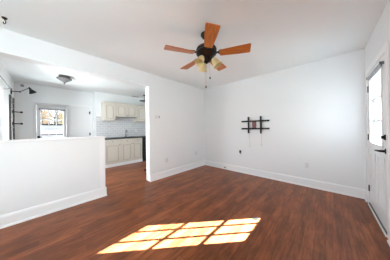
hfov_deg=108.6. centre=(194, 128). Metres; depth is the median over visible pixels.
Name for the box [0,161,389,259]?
floor
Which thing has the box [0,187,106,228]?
baseboard
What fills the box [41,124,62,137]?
fence
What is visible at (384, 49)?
trim
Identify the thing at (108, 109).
upper cabinet
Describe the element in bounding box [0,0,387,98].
ceiling
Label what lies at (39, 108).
roller shade
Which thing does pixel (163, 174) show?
baseboard
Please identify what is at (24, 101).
wall
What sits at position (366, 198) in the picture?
baseboard
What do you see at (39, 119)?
door
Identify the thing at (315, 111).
wall
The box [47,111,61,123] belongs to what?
tree
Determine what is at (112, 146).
base cabinet
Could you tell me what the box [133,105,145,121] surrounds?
upper cabinet
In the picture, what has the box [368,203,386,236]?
threshold
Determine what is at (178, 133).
wall
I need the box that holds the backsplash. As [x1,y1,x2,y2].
[96,116,145,137]
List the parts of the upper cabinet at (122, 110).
door, door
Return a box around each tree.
[41,110,52,123]
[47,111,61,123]
[58,111,62,123]
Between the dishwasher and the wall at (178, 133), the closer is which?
the wall at (178, 133)
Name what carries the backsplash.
attached to the wall at (98, 97)
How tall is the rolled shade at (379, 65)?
0.045 m
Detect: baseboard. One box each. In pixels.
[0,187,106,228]
[150,160,204,181]
[205,160,365,198]
[364,190,389,245]
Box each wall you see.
[0,28,204,214]
[0,61,14,139]
[14,82,93,139]
[93,92,144,135]
[204,48,366,189]
[365,0,389,190]
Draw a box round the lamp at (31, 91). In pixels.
[10,87,36,93]
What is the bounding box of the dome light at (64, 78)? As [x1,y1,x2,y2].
[56,74,71,83]
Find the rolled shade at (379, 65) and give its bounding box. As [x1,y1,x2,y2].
[366,61,383,79]
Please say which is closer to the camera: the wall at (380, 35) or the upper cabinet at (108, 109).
the wall at (380, 35)
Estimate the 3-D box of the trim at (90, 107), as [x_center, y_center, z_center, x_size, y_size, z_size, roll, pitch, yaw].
[-3.706,0.228,4.579,0.016,1.990,0.595,-1,0,43]
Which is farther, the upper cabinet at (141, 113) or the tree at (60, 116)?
the tree at (60, 116)
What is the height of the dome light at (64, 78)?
0.195 m
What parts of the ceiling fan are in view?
blade, blade, lamp shade, lamp shade, blade, lamp shade, blade, blade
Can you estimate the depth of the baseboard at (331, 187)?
2.87 m
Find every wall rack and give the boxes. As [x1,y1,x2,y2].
[9,94,22,139]
[242,116,269,145]
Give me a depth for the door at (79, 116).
4.55 m
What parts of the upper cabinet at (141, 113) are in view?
door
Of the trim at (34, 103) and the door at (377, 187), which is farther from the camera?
the trim at (34, 103)
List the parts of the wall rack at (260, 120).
rail, hanging arm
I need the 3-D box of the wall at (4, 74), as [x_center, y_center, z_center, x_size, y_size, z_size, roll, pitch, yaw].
[-3.675,0.003,2.588,2.785,2.440,0.165,-1,0,43]
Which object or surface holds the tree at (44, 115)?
on the ground
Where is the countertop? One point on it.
(107, 138)
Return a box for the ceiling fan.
[164,22,250,87]
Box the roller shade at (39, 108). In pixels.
[39,108,64,110]
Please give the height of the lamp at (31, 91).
0.218 m
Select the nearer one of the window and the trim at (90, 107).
the window
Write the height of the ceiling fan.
0.723 m
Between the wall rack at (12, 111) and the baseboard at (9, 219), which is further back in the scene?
the wall rack at (12, 111)
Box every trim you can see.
[0,44,147,85]
[33,102,68,138]
[69,104,92,136]
[366,41,389,239]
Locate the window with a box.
[0,82,3,139]
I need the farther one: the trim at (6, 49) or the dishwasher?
the dishwasher
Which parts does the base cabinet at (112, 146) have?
drawer panel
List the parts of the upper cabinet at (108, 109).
door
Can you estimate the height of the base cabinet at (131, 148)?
0.875 m
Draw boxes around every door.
[37,105,65,138]
[70,106,90,136]
[367,53,386,234]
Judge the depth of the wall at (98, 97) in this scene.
4.83 m
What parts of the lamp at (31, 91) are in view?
lamp shade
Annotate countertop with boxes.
[105,136,145,139]
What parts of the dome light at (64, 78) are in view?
lamp shade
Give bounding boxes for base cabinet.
[105,139,120,167]
[121,138,142,164]
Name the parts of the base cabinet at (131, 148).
door, door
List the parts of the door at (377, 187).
raised panel, glazing frame, glass, raised panel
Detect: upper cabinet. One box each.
[101,101,115,120]
[116,103,136,117]
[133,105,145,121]
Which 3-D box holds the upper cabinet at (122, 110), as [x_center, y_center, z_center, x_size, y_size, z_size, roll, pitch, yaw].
[-2.535,-0.652,5.103,0.354,0.470,0.723,-1,0,43]
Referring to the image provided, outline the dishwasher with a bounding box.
[142,137,145,160]
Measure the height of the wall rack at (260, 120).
0.761 m
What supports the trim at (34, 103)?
attached to the wall at (24, 101)

